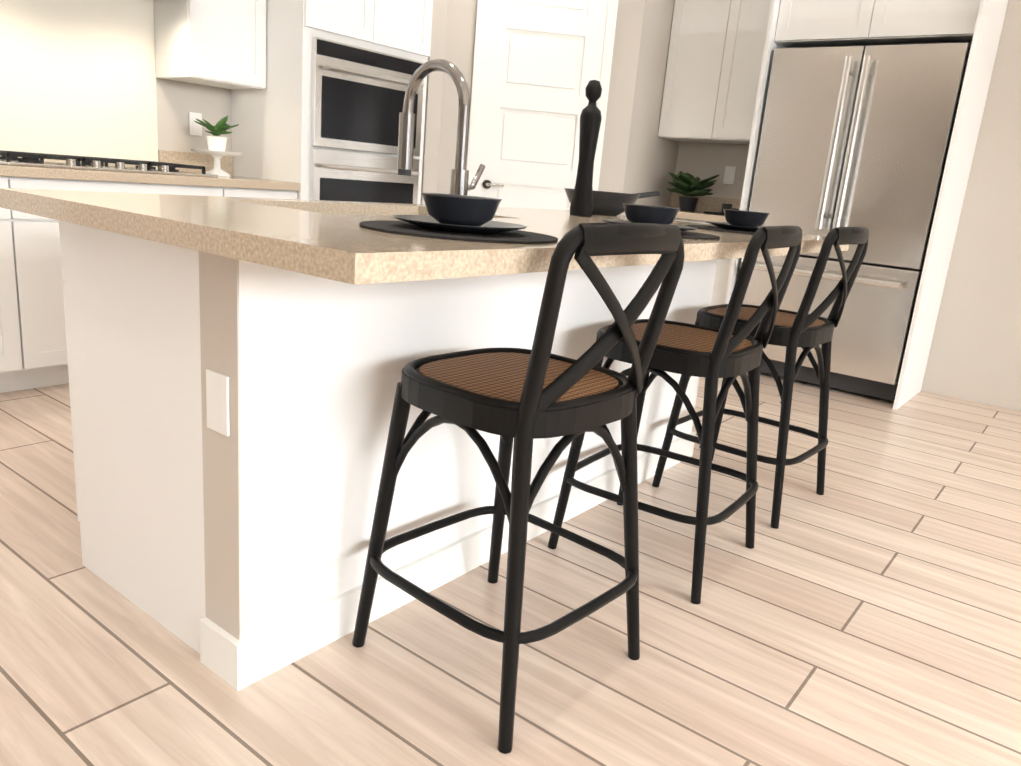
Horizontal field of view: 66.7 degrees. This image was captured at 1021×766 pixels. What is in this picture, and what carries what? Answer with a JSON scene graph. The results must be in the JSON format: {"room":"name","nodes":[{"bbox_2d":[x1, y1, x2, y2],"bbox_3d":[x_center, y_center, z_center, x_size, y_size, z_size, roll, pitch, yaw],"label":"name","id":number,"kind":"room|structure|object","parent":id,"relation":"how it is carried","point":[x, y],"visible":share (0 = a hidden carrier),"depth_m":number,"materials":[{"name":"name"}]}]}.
{"room":"kitchen","nodes":[
{"label":"kitchen","id":0,"kind":"room"},
{"bbox_2d":[0,372,1020,765],"bbox_3d":[-2.686,0.245,2.336,20.000,0.050,14.000,16,18,35],"label":"floor","id":1,"kind":"structure","parent":0,"point":[864,608],"depth_m":1.80,"materials":[{"name":"brown wood"}]},
{"bbox_2d":[0,176,47,392],"bbox_3d":[-2.321,-0.404,3.098,0.597,0.875,0.547,16,18,35],"label":"base cabinet","id":2,"kind":"object","parent":1,"relation":"on","point":[23,362],"depth_m":3.10,"materials":[{"name":"white wood"}]},
{"bbox_2d":[32,180,239,385],"bbox_3d":[-1.913,-0.504,3.613,0.597,0.875,1.047,16,18,35],"label":"base cabinet","id":3,"kind":"object","parent":1,"relation":"on","point":[47,229],"depth_m":3.22,"materials":[{"name":"white wood"}]},
{"bbox_2d":[0,160,299,191],"bbox_3d":[-2.160,-0.871,3.119,0.622,0.040,2.727,16,18,35],"label":"countertop","id":4,"kind":"structure","parent":3,"relation":"on","point":[25,169],"depth_m":3.34,"materials":[{"name":"beige stone"}]},
{"bbox_2d":[0,147,218,177],"bbox_3d":[-1.855,-0.983,3.474,0.505,0.046,0.895,16,18,35],"label":"gas cooktop","id":5,"kind":"object","parent":4,"relation":"in","point":[10,158],"depth_m":3.33,"materials":[{"name":"black metal"}]},
{"bbox_2d":[191,116,242,176],"bbox_3d":[-1.486,-1.204,3.929,0.250,0.300,0.250,16,18,35],"label":"potted plant","id":6,"kind":"object","parent":4,"relation":"on","point":[217,145],"visible":0.98,"depth_m":3.89,"materials":[{"name":"white ceramic"}]},
{"bbox_2d":[240,188,295,198],"bbox_3d":[-1.521,-0.600,4.107,0.597,0.875,0.493,16,18,35],"label":"base cabinet","id":7,"kind":"object","parent":1,"relation":"on","point":[244,192],"depth_m":3.86,"materials":[{"name":"white wood"}]},
{"bbox_2d":[231,0,432,203],"bbox_3d":[-1.009,-1.487,4.419,0.651,2.510,0.880,16,18,35],"label":"tall cabinet","id":8,"kind":"object","parent":1,"relation":"on","point":[318,88],"depth_m":4.10,"materials":[{"name":"white wood"}]},
{"bbox_2d":[59,211,720,690],"bbox_3d":[-0.164,-0.052,2.460,0.764,0.875,2.088,16,18,35],"label":"kitchen island","id":9,"kind":"object","parent":1,"relation":"on","point":[236,365],"depth_m":1.65,"materials":[{"name":"white"}]},
{"bbox_2d":[0,188,848,286],"bbox_3d":[0.059,-0.445,2.219,1.140,0.041,2.300,16,18,35],"label":"island countertop","id":10,"kind":"structure","parent":9,"relation":"on","point":[315,239],"depth_m":1.35,"materials":[{"name":"beige stone"}]},
{"bbox_2d":[397,59,484,194],"bbox_3d":[-0.172,-0.620,1.981,0.246,0.378,0.123,16,18,35],"label":"faucet","id":11,"kind":"object","parent":10,"relation":"on","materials":[{"name":"grey metal"}]},
{"bbox_2d":[359,193,557,243],"bbox_3d":[-0.095,-0.323,1.488,0.380,0.068,0.380,16,18,35],"label":"place setting","id":12,"kind":"object","parent":10,"relation":"on","point":[460,217],"visible":1,"depth_m":1.43,"materials":[{"name":"black ceramic"}]},
{"bbox_2d":[570,80,601,216],"bbox_3d":[0.271,-0.821,2.727,0.084,0.460,0.084,16,18,35],"label":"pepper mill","id":13,"kind":"object","parent":10,"relation":"on","point":[582,196],"visible":1,"depth_m":2.71,"materials":[{"name":"black paint"}]},
{"bbox_2d":[564,188,659,215],"bbox_3d":[0.381,-0.737,3.132,0.305,0.111,0.364,16,18,35],"label":"serving bowl","id":14,"kind":"object","parent":10,"relation":"on","point":[607,203],"visible":0.69,"depth_m":3.01,"materials":[{"name":"black"}]},
{"bbox_2d":[578,203,719,239],"bbox_3d":[0.376,-0.443,2.098,0.380,0.068,0.380,16,18,35],"label":"place setting","id":15,"kind":"object","parent":10,"relation":"on","point":[636,213],"visible":0.58,"depth_m":2.04,"materials":[{"name":"black ceramic"}]},
{"bbox_2d":[687,209,769,234],"bbox_3d":[0.798,-0.551,2.646,0.380,0.068,0.380,16,18,35],"label":"place setting","id":16,"kind":"object","parent":10,"relation":"on","point":[745,222],"visible":0.85,"depth_m":2.59,"materials":[{"name":"black ceramic"}]},
{"bbox_2d":[352,223,684,753],"bbox_3d":[0.012,0.136,1.620,0.504,0.971,0.493,16,18,35],"label":"bar stool","id":17,"kind":"object","parent":1,"relation":"on","point":[523,398],"visible":1,"depth_m":1.46,"materials":[{"name":"black paint"}]},
{"bbox_2d":[548,226,801,603],"bbox_3d":[0.468,0.024,2.194,0.502,0.971,0.485,16,18,35],"label":"bar stool","id":18,"kind":"object","parent":1,"relation":"on","point":[711,355],"visible":0.9,"depth_m":2.02,"materials":[{"name":"black paint"}]},
{"bbox_2d":[675,220,741,305],"bbox_3d":[1.204,-0.640,5.144,0.756,0.875,0.597,16,18,35],"label":"base cabinet","id":19,"kind":"object","parent":1,"relation":"on","point":[727,270],"depth_m":4.69,"materials":[{"name":"white wood"}]},
{"bbox_2d":[674,210,727,222],"bbox_3d":[1.234,-1.081,5.019,0.755,0.040,0.622,16,18,35],"label":"countertop","id":20,"kind":"structure","parent":19,"relation":"on","point":[681,215],"depth_m":4.72,"materials":[{"name":"beige stone"}]},
{"bbox_2d":[665,171,720,211],"bbox_3d":[1.175,-1.251,5.068,0.365,0.252,0.373,16,18,35],"label":"potted plant","id":21,"kind":"object","parent":20,"relation":"on","point":[686,184],"visible":1,"depth_m":5.01,"materials":[{"name":"green plant"}]},
{"bbox_2d":[703,203,739,214],"bbox_3d":[1.385,-1.088,4.877,0.220,0.070,0.320,16,18,35],"label":"tray","id":22,"kind":"object","parent":20,"relation":"on","point":[726,206],"visible":0.52,"depth_m":4.80,"materials":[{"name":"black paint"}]},
{"bbox_2d":[652,227,868,528],"bbox_3d":[0.874,-0.075,2.704,0.500,0.971,0.478,16,18,35],"label":"bar stool","id":23,"kind":"object","parent":1,"relation":"on","point":[803,329],"visible":0.73,"depth_m":2.53,"materials":[{"name":"black paint"}]},
{"bbox_2d":[740,42,971,400],"bbox_3d":[1.914,-0.919,4.449,0.960,1.840,0.664,16,18,35],"label":"refrigerator","id":24,"kind":"object","parent":1,"relation":"on","point":[856,135],"visible":0.83,"depth_m":4.16,"materials":[{"name":"grey metal"}]},
{"bbox_2d":[156,0,1020,410],"bbox_3d":[-2.402,-0.882,0.697,18.150,3.000,12.150,16,18,35],"label":"wall","id":25,"kind":"structure","parent":0,"point":[976,350],"depth_m":4.50,"materials":[{"name":"beige paint"}]},
{"bbox_2d":[156,148,231,175],"bbox_3d":[-2.390,-1.006,3.275,0.019,0.104,2.727,16,18,35],"label":"backsplash","id":26,"kind":"structure","parent":25,"relation":"attached to","point":[166,161],"depth_m":4.09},
{"bbox_2d":[148,0,267,91],"bbox_3d":[-1.483,-2.083,3.832,0.327,1.140,0.425,16,18,35],"label":"upper cabinet","id":27,"kind":"object","parent":25,"relation":"attached to","point":[214,43],"depth_m":3.82,"materials":[{"name":"white wood"}]},
{"bbox_2d":[466,0,618,209],"bbox_3d":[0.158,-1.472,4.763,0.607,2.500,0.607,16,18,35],"label":"door","id":28,"kind":"structure","parent":25,"relation":"attached to","point":[538,65],"depth_m":4.68,"materials":[{"name":"white wood"}]},
{"bbox_2d":[658,0,717,141],"bbox_3d":[1.288,-2.143,4.959,0.442,1.140,0.327,16,18,35],"label":"upper cabinet","id":29,"kind":"object","parent":25,"relation":"attached to","point":[692,31],"depth_m":4.92,"materials":[{"name":"white wood"}]},
{"bbox_2d":[670,193,750,211],"bbox_3d":[1.425,-1.195,5.234,0.755,0.104,0.019,16,18,35],"label":"backsplash","id":30,"kind":"structure","parent":25,"relation":"attached to","point":[705,203],"depth_m":5.26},
{"bbox_2d":[723,166,735,184],"bbox_3d":[1.460,-1.385,5.178,0.072,0.115,0.006,16,18,35],"label":"outlet","id":31,"kind":"object","parent":25,"relation":"attached to","point":[729,175],"depth_m":5.17,"materials":[{"name":"white plastic"}]},
{"bbox_2d":[698,0,777,147],"bbox_3d":[1.534,-2.075,4.777,0.442,1.140,0.327,16,18,35],"label":"upper cabinet","id":32,"kind":"object","parent":25,"relation":"attached to","point":[719,65],"depth_m":4.72,"materials":[{"name":"white wood"}]},
{"bbox_2d":[770,0,857,47],"bbox_3d":[1.892,-2.190,4.316,0.564,0.625,0.567,16,18,35],"label":"upper cabinet","id":33,"kind":"object","parent":25,"relation":"attached to","point":[797,23],"depth_m":4.21,"materials":[{"name":"white wood"}]},
{"bbox_2d":[850,0,1005,59],"bbox_3d":[2.234,-2.094,4.063,0.564,0.625,0.567,16,18,35],"label":"upper cabinet","id":34,"kind":"object","parent":25,"relation":"attached to","point":[876,22],"depth_m":3.91,"materials":[{"name":"white wood"}]}
]}

